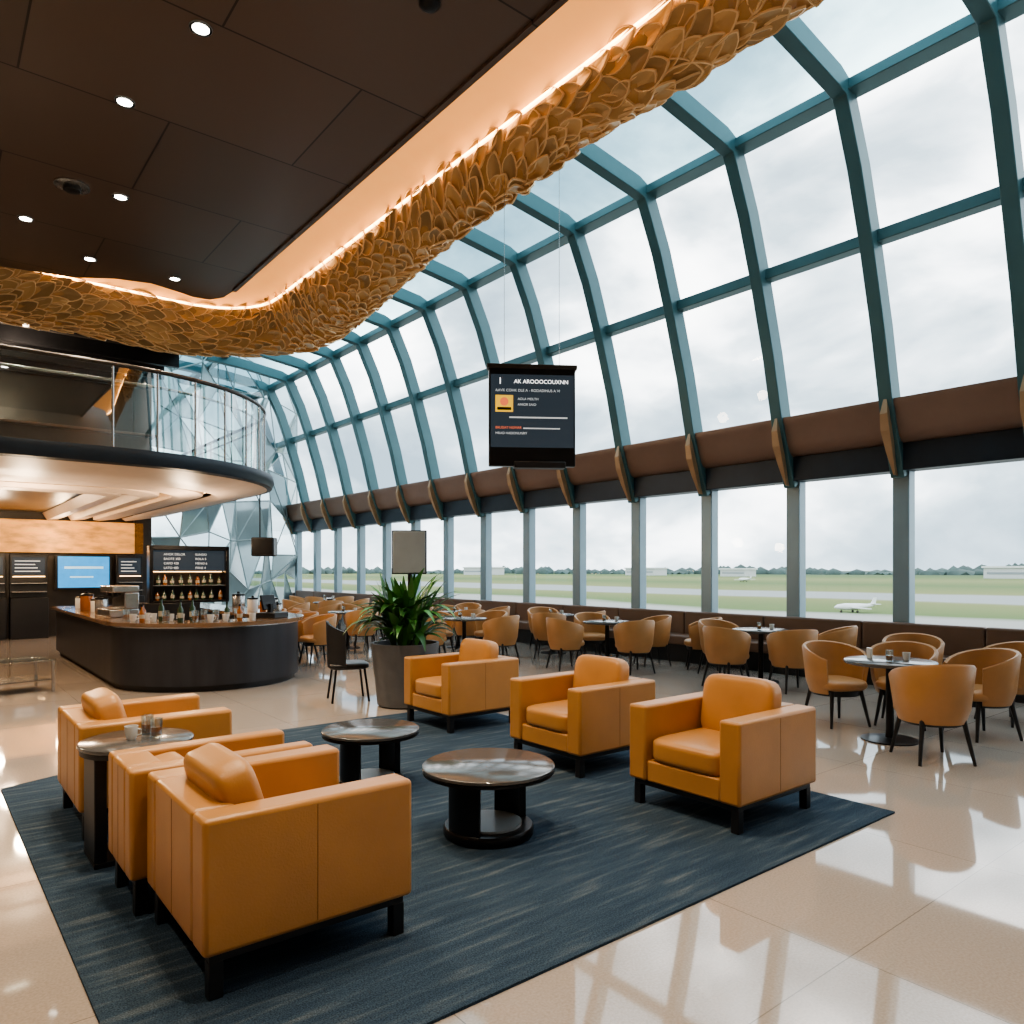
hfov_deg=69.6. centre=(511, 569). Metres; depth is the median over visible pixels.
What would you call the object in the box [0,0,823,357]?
ornament
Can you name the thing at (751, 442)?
trim
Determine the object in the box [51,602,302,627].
countertop
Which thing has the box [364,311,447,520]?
beam
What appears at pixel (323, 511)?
trim
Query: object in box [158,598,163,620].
bottle
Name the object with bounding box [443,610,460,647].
dining table
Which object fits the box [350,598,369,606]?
dining chair
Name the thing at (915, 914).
floor
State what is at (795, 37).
beam
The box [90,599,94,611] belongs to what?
canister
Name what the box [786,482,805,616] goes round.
column
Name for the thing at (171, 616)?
cup
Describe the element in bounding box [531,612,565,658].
dining chair
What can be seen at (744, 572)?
terminal building
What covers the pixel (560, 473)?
trim
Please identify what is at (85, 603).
canister
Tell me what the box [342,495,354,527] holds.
trim
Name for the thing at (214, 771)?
cushion
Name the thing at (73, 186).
smoke detector
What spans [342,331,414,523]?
beam
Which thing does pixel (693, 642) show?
dining chair
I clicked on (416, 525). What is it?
trim
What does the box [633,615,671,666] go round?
dining chair
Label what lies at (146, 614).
cup
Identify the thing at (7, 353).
trim
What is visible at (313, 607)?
dining chair
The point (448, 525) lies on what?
column
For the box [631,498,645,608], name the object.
column
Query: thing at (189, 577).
bottle
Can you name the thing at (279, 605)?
canister
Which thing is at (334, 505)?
trim
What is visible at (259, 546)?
grille
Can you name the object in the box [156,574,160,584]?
bottle
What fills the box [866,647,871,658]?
menu card
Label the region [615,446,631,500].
trim
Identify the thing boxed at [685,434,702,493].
trim
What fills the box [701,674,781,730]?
cushion
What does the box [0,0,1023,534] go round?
window frame
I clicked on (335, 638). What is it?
chair
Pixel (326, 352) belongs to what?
beam
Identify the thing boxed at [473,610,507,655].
dining chair
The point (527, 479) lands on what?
trim
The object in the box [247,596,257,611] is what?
canister
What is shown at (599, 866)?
carpet
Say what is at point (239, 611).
bottle
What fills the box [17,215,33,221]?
recessed light
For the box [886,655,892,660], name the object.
drinking glass
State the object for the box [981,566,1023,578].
terminal building
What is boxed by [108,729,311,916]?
armchair
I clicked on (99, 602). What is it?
canister
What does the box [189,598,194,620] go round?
bottle
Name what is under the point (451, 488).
wall panel
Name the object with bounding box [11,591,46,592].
shelf
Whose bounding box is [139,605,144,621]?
bottle
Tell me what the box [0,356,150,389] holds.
trim
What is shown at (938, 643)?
dining chair
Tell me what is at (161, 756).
cushion
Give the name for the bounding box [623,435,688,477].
trim
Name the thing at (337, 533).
trim
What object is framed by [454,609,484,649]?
dining chair
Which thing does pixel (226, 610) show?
bottle
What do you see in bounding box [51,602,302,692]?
bar counter
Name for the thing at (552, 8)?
trim
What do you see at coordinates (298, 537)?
column
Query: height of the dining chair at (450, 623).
0.843 m
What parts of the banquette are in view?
backrest, backrest, backrest, backrest, backrest, backrest, seat, backrest, backrest, seat, backrest, seat, backrest, seat, backrest, seat, backrest, backrest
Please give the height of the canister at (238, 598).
0.318 m
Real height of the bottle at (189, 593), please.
0.198 m
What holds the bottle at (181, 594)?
on the display shelf at (175, 561)
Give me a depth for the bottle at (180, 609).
9.70 m
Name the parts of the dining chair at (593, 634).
backrest, seat, seat frame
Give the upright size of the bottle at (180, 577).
0.198 m
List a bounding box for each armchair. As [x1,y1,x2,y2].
[58,687,231,840]
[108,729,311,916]
[147,743,410,1000]
[404,638,518,733]
[510,654,654,777]
[630,674,815,834]
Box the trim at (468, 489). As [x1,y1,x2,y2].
[464,473,478,515]
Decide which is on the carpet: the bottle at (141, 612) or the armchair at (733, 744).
the armchair at (733, 744)
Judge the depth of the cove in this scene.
7.99 m
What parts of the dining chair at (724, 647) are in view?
leg, seat frame, backrest, leg, leg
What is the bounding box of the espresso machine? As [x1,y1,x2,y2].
[97,585,138,617]
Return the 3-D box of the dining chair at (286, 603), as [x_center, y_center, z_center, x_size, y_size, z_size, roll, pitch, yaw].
[-5.736,1.181,19.392,0.605,0.843,0.650,0,0,-18]
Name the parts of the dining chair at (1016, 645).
backrest, leg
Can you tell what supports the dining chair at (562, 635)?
on the floor
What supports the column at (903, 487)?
on the floor
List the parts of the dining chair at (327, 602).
backrest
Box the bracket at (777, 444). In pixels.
[771,418,788,485]
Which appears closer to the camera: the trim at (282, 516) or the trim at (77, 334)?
the trim at (77, 334)
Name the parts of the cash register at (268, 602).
drawer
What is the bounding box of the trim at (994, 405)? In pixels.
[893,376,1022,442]
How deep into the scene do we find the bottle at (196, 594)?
13.30 m
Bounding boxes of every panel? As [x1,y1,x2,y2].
[0,518,142,553]
[433,474,467,501]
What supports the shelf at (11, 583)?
attached to the display at (28, 599)
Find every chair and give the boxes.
[282,599,300,608]
[285,610,301,653]
[287,602,309,610]
[289,595,304,602]
[293,608,321,649]
[298,611,318,658]
[299,613,336,664]
[305,596,326,611]
[315,603,340,627]
[318,600,343,629]
[326,621,369,703]
[334,596,353,624]
[342,603,365,637]
[345,609,377,653]
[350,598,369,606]
[354,605,383,644]
[426,618,446,652]
[431,604,460,641]
[431,610,453,653]
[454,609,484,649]
[455,602,480,639]
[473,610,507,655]
[482,615,519,662]
[487,606,509,615]
[527,607,558,647]
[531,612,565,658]
[546,617,584,670]
[572,611,605,654]
[574,612,609,658]
[613,620,654,674]
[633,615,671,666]
[684,617,721,670]
[697,618,742,675]
[701,626,750,685]
[766,629,818,693]
[802,640,870,728]
[818,626,857,646]
[870,641,938,730]
[882,633,944,664]
[888,664,976,766]
[943,648,1022,742]
[974,641,1023,727]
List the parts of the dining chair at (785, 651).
leg, leg, seat frame, backrest, leg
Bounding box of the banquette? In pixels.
[296,590,1023,702]
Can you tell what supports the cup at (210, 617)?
on the bar counter at (173, 656)
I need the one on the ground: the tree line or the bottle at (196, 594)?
the tree line
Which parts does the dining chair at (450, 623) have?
backrest, seat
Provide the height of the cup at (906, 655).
0.075 m
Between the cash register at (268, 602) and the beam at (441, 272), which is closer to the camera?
the cash register at (268, 602)
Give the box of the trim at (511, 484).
[507,467,521,511]
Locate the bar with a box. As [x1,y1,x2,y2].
[0,418,155,449]
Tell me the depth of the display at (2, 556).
16.86 m
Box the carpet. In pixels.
[1,711,894,1023]
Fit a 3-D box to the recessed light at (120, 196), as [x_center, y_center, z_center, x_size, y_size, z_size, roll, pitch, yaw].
[-4.824,-4.594,9.081,0.190,0.012,0.190,0,0,-39]
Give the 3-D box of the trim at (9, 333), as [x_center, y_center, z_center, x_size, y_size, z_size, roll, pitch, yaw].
[-11.345,-4.750,13.795,9.600,0.300,0.120,0,0,-39]
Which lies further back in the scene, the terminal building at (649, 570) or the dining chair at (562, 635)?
the terminal building at (649, 570)
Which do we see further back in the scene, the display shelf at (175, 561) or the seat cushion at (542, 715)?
the display shelf at (175, 561)
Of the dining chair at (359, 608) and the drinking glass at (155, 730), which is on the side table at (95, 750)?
the drinking glass at (155, 730)
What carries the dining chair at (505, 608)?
on the floor
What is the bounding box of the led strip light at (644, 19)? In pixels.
[43,0,669,308]
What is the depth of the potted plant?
8.50 m
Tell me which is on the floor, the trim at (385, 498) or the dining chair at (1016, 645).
the dining chair at (1016, 645)
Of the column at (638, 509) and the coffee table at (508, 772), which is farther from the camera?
the column at (638, 509)
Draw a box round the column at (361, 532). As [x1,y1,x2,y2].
[357,526,365,593]
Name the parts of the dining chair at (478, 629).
seat, backrest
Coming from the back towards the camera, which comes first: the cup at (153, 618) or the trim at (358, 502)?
the trim at (358, 502)
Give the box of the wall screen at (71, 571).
[55,555,110,589]
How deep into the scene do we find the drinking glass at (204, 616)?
9.97 m
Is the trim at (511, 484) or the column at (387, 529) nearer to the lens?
the trim at (511, 484)
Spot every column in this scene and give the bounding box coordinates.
[295,532,301,595]
[313,530,320,590]
[357,526,365,593]
[382,523,391,594]
[443,517,453,597]
[480,513,491,599]
[523,509,535,602]
[573,504,585,604]
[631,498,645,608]
[701,490,717,611]
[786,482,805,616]
[893,471,914,622]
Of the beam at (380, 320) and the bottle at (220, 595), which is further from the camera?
the beam at (380, 320)
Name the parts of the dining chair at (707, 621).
leg, backrest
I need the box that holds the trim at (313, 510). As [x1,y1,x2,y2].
[304,499,322,518]
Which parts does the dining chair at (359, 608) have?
backrest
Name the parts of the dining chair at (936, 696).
leg, leg, seat frame, backrest, leg, leg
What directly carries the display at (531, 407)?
hanging from the ornament
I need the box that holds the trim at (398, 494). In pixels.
[396,485,409,522]
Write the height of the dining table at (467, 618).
0.750 m
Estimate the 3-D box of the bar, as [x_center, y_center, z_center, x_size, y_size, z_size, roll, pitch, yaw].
[-9.230,-2.150,13.558,4.800,1.100,0.900,0,0,-39]
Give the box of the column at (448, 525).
[443,517,453,597]
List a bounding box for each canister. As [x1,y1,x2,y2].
[75,595,79,608]
[80,592,93,609]
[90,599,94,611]
[94,595,107,613]
[232,591,244,609]
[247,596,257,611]
[273,601,281,611]
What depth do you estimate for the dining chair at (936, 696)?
6.01 m
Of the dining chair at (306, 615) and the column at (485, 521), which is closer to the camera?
the dining chair at (306, 615)
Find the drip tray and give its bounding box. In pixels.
[99,607,122,608]
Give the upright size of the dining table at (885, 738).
0.750 m
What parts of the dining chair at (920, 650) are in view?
leg, seat, leg, backrest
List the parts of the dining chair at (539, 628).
leg, backrest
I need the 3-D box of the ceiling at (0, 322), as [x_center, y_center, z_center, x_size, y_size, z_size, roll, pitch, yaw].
[-11.261,-5.000,13.530,9.800,0.200,6.800,0,0,-39]
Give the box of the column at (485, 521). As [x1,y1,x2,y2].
[480,513,491,599]
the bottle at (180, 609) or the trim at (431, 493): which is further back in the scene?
the trim at (431, 493)
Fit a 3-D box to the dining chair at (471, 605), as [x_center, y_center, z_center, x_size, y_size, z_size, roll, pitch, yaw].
[-1.027,1.181,17.027,0.650,0.843,0.605,0,0,12]
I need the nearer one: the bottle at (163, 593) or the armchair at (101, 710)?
the armchair at (101, 710)
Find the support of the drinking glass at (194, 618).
on the bar counter at (173, 656)
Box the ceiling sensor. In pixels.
[419,0,440,13]
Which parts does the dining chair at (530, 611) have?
backrest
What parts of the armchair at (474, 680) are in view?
leg, seat, armrest, leg, frame, armrest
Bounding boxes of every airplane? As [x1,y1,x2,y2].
[739,575,751,581]
[834,597,880,612]
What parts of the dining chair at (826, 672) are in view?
leg, leg, backrest, seat frame, leg, seat, leg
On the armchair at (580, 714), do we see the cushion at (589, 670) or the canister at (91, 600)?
the cushion at (589, 670)
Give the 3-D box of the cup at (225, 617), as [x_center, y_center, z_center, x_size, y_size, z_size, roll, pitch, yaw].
[-3.851,0.641,9.900,0.094,0.098,0.109,0,0,6]
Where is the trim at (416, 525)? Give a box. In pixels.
[411,520,420,595]
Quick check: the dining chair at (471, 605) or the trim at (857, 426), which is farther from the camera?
the dining chair at (471, 605)
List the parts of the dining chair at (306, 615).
backrest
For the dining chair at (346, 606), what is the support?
on the floor
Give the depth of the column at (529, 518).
16.92 m
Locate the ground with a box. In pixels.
[214,571,1023,628]
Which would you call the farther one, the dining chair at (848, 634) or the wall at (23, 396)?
the wall at (23, 396)
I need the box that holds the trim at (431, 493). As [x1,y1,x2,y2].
[428,480,441,519]
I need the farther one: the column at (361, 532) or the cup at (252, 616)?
the column at (361, 532)
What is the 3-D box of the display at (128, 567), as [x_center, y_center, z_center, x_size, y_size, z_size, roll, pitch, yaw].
[-9.656,0.610,18.636,0.600,1.980,0.350,0,0,-39]
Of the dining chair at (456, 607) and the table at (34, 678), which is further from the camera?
the dining chair at (456, 607)
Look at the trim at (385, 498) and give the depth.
21.32 m
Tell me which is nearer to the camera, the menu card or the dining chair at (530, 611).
the menu card
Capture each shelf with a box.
[0,675,50,684]
[11,583,46,583]
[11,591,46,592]
[138,545,228,619]
[153,584,225,585]
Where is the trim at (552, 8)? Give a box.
[232,0,568,291]
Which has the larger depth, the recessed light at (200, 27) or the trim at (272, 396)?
the trim at (272, 396)
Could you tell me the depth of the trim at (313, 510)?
25.23 m
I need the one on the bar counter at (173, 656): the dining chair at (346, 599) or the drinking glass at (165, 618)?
the drinking glass at (165, 618)
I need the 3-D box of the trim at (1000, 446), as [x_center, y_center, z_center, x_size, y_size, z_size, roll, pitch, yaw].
[1.379,-1.590,15.658,0.330,0.380,29.880,0,0,-39]
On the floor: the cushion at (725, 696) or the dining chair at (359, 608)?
the dining chair at (359, 608)
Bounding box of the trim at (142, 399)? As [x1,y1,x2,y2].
[133,378,151,602]
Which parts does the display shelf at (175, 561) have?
panel, frame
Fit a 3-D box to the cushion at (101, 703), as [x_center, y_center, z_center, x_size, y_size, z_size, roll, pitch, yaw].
[-2.609,0.988,4.754,0.180,0.420,0.540,-19,12,-37]
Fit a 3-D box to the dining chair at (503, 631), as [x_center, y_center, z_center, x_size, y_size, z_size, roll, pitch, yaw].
[-0.176,1.181,12.597,0.605,0.843,0.650,0,0,37]
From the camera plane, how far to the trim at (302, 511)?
25.72 m
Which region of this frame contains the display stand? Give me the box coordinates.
[392,530,426,585]
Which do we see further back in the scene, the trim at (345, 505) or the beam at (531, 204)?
the trim at (345, 505)
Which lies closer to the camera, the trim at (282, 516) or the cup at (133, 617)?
the cup at (133, 617)
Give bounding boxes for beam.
[309,346,385,526]
[342,331,414,523]
[364,311,447,520]
[421,260,528,512]
[459,227,578,508]
[512,192,638,502]
[574,143,710,495]
[773,17,907,477]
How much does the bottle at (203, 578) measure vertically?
0.198 m
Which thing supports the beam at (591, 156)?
on the column at (709, 503)
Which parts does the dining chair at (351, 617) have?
leg, backrest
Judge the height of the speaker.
1.120 m
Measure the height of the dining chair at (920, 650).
0.843 m
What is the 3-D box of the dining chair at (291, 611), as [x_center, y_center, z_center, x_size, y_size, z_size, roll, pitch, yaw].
[-4.271,1.181,13.888,0.605,0.843,0.650,0,0,-39]
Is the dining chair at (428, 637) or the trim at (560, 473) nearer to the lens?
the dining chair at (428, 637)
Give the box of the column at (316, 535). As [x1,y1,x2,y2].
[313,530,320,590]
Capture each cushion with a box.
[81,687,126,719]
[155,752,183,761]
[183,743,263,804]
[415,676,440,698]
[458,638,498,661]
[526,699,566,732]
[572,654,628,687]
[653,728,719,775]
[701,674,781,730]
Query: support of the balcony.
attached to the wall
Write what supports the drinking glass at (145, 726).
on the side table at (95, 750)
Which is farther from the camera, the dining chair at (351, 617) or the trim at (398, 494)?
the trim at (398, 494)
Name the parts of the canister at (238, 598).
lid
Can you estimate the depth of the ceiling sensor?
5.95 m
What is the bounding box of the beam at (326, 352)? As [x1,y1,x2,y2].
[309,346,385,526]
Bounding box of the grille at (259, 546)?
[252,539,271,553]
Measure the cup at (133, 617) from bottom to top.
0.098 m
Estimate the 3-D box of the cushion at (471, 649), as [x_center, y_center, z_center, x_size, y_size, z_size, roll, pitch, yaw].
[-0.366,0.958,7.853,0.180,0.440,0.540,12,-7,-38]
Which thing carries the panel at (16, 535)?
attached to the wall at (23, 396)
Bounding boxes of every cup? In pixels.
[124,724,141,739]
[129,614,138,621]
[145,613,149,619]
[149,615,156,621]
[167,614,173,620]
[207,614,215,621]
[222,614,228,620]
[249,613,255,619]
[902,652,910,660]
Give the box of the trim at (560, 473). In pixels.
[556,470,571,506]
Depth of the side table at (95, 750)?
3.96 m
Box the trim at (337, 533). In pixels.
[334,528,341,591]
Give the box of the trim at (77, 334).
[23,325,118,342]
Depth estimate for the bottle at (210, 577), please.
13.43 m
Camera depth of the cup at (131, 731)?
4.13 m
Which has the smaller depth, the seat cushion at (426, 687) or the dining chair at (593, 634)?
the seat cushion at (426, 687)
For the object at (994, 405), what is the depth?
9.57 m
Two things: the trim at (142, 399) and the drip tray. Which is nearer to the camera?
the drip tray
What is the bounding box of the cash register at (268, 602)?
[256,594,287,618]
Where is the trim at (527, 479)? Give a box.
[514,469,559,491]
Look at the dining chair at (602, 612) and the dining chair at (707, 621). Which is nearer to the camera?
the dining chair at (707, 621)
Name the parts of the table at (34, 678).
leg, leg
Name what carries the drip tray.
on the espresso machine
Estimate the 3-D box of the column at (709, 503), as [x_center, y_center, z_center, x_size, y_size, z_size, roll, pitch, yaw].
[3.518,0.090,13.117,0.200,3.020,0.230,0,0,-39]
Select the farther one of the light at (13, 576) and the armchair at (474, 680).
the light at (13, 576)
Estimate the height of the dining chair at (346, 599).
0.843 m
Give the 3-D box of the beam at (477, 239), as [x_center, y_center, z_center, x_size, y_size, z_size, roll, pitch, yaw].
[-0.870,-3.991,13.850,6.033,5.376,0.190,0,0,-39]
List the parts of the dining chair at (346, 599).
backrest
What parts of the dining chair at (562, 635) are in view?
leg, leg, backrest, leg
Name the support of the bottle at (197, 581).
on the display shelf at (175, 561)
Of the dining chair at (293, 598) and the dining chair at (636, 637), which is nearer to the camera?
the dining chair at (636, 637)
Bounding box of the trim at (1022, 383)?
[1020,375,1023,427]
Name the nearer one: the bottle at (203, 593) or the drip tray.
the drip tray
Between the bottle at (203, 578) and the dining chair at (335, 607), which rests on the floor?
the dining chair at (335, 607)
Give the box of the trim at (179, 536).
[152,355,297,605]
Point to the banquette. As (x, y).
(956, 638)
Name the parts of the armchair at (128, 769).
leg, backrest, leg, frame, armrest, armrest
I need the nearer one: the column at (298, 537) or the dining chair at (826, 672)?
the dining chair at (826, 672)
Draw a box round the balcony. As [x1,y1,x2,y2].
[0,436,273,520]
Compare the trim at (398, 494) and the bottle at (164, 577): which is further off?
the trim at (398, 494)
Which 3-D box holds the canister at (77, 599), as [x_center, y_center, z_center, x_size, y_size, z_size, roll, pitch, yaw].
[-7.769,0.571,13.257,0.158,0.238,0.158,0,0,-39]
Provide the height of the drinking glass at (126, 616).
0.154 m
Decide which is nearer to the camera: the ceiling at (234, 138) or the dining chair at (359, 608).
the ceiling at (234, 138)
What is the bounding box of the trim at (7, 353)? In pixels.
[0,340,163,379]
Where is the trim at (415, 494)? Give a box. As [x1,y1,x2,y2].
[401,480,431,506]
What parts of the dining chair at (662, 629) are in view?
backrest, leg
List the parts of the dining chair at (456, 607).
backrest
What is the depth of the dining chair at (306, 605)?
17.17 m
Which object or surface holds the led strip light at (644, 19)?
attached to the ceiling at (234, 138)
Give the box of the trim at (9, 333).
[0,324,178,368]
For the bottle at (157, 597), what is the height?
0.178 m
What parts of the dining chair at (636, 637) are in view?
leg, backrest, leg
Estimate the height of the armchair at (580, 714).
0.853 m
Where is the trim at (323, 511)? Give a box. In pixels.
[320,499,331,529]
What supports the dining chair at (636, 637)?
on the floor
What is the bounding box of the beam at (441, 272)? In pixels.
[421,260,528,512]
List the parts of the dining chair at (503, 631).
backrest, leg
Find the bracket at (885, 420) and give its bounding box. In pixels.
[880,399,897,475]
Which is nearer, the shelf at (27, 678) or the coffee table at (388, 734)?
the coffee table at (388, 734)
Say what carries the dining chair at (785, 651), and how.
on the floor
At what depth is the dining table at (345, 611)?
15.09 m
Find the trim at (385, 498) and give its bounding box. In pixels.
[372,486,398,509]
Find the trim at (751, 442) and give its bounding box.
[695,420,775,467]
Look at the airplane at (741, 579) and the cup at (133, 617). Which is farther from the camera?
the airplane at (741, 579)
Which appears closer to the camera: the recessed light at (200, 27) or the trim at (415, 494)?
the recessed light at (200, 27)
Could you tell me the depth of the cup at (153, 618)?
9.71 m
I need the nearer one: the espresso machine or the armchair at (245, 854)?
the armchair at (245, 854)
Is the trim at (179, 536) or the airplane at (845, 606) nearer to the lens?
the trim at (179, 536)
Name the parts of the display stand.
screen panel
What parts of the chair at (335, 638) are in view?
leg, leg, backrest, seat, leg, leg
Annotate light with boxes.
[13,576,44,576]
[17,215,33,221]
[82,256,96,261]
[112,193,128,200]
[114,95,135,107]
[153,571,221,571]
[168,276,180,281]
[189,20,212,36]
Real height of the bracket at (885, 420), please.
1.140 m
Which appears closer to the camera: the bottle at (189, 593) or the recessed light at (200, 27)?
the recessed light at (200, 27)
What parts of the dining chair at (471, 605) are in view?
backrest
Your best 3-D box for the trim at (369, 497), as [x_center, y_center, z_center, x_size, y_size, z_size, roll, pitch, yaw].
[-4.032,-1.890,21.958,0.570,1.140,0.120,0,0,-39]
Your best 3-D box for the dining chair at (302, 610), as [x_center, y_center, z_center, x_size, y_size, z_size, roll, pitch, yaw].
[-4.125,1.181,14.915,0.605,0.843,0.650,0,0,-16]
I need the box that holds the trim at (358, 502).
[347,491,370,513]
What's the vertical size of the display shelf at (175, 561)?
2.030 m
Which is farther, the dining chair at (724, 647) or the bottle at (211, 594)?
the bottle at (211, 594)
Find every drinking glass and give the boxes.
[123,614,129,619]
[142,723,152,732]
[150,726,161,735]
[163,616,168,620]
[192,616,198,620]
[201,614,206,619]
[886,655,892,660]
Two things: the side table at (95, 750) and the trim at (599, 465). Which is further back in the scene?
the trim at (599, 465)
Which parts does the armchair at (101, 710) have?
leg, backrest, leg, armrest, armrest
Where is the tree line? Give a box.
[254,563,1023,574]
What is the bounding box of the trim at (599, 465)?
[567,447,618,484]
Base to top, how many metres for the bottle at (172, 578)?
0.178 m
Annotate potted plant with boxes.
[344,568,465,708]
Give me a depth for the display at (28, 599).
17.23 m
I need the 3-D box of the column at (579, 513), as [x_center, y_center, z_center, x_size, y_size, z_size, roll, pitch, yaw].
[1.438,0.090,15.705,0.200,3.020,0.230,0,0,-39]
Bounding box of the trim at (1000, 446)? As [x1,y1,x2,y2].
[293,427,1023,531]
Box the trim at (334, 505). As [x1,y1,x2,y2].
[324,495,345,515]
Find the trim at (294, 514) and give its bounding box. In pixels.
[286,503,302,521]
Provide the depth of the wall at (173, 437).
23.36 m
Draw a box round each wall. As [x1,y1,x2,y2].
[0,369,132,637]
[152,365,296,605]
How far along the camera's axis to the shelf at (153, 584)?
13.24 m
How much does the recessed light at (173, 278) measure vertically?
0.012 m
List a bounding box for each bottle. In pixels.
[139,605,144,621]
[155,591,159,600]
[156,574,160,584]
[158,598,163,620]
[162,589,165,600]
[163,573,166,584]
[170,575,173,584]
[170,588,174,599]
[177,600,182,621]
[179,574,182,584]
[180,590,183,599]
[188,573,191,584]
[188,589,191,599]
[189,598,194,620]
[194,588,198,599]
[195,575,199,584]
[201,590,204,599]
[202,574,205,584]
[209,573,212,584]
[209,589,213,599]
[218,588,222,598]
[224,601,229,619]
[237,604,242,620]
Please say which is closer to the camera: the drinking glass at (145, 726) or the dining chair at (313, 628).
the drinking glass at (145, 726)
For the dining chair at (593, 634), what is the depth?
13.24 m
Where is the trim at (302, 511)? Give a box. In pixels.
[300,502,310,531]
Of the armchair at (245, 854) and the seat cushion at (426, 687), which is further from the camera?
the seat cushion at (426, 687)
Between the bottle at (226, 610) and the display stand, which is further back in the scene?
the bottle at (226, 610)
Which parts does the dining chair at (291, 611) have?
backrest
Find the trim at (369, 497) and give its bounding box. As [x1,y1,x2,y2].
[367,490,379,524]
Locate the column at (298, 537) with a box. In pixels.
[295,532,301,595]
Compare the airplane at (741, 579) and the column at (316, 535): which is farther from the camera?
the airplane at (741, 579)
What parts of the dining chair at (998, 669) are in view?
leg, seat, backrest, leg, seat frame, leg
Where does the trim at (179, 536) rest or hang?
attached to the wall at (173, 437)
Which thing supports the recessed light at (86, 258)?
in the ceiling at (234, 138)
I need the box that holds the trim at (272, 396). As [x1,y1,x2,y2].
[174,360,315,532]
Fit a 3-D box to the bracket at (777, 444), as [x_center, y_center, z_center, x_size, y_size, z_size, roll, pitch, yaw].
[4.289,-1.890,11.607,0.570,1.140,0.120,0,0,-39]
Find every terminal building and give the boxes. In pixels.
[463,567,504,574]
[624,567,667,574]
[719,568,757,576]
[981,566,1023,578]
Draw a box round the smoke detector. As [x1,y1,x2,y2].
[53,177,89,194]
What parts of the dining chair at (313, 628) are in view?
leg, seat, leg, seat frame, backrest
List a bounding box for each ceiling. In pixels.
[0,0,554,299]
[0,322,150,364]
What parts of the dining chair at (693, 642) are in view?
seat, leg, backrest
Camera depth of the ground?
183.44 m
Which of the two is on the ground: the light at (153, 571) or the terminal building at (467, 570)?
the terminal building at (467, 570)
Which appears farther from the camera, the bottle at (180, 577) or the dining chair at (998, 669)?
the bottle at (180, 577)
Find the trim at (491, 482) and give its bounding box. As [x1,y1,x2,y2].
[471,467,510,496]
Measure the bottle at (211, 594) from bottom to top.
0.198 m
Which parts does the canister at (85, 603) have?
lid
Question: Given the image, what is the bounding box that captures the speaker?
[251,495,276,555]
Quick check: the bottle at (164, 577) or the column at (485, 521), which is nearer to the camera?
the bottle at (164, 577)
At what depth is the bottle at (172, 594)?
13.08 m
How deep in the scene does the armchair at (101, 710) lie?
4.65 m
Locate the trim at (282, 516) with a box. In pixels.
[282,516,292,533]
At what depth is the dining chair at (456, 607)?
16.23 m
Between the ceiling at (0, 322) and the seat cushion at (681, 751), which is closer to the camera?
the seat cushion at (681, 751)
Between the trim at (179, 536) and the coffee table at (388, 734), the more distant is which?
the trim at (179, 536)
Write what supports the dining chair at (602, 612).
on the floor
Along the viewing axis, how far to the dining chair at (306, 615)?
13.25 m
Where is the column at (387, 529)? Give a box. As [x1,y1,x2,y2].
[382,523,391,594]
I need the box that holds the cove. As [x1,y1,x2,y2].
[66,0,661,306]
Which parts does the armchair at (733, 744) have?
leg, armrest, seat, frame, leg, armrest, backrest, leg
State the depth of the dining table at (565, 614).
14.10 m
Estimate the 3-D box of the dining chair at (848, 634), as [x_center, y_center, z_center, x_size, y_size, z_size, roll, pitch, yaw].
[4.432,1.181,10.144,0.605,0.843,0.650,0,0,26]
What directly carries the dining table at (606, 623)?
on the floor
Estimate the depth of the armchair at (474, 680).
7.46 m
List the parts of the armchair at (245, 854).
leg, backrest, leg, armrest, armrest, frame, leg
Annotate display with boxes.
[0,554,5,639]
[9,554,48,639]
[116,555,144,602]
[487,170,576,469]
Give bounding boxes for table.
[0,657,54,690]
[77,728,193,869]
[321,719,418,783]
[328,610,359,648]
[422,748,554,848]
[442,616,486,639]
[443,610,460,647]
[541,613,573,653]
[583,620,626,656]
[732,627,788,683]
[843,655,938,745]
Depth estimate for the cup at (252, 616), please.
10.13 m
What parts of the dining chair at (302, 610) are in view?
backrest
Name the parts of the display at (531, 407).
icon panel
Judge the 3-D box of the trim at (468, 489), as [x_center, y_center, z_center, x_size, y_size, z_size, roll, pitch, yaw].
[-0.911,-1.890,18.077,0.570,1.140,0.120,0,0,-39]
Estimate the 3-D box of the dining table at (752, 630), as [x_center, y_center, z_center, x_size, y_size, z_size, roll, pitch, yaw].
[3.567,1.225,10.566,0.800,0.750,0.800,0,0,-39]
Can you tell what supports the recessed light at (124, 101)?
in the ceiling at (234, 138)
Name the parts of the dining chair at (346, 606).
backrest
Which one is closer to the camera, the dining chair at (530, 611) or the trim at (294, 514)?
the dining chair at (530, 611)
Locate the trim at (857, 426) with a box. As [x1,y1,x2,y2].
[783,401,883,456]
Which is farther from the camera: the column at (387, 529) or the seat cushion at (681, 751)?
the column at (387, 529)
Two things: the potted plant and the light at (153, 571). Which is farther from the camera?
the light at (153, 571)
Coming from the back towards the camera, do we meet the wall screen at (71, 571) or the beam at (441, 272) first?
the wall screen at (71, 571)
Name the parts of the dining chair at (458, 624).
backrest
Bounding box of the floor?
[0,621,1023,1023]

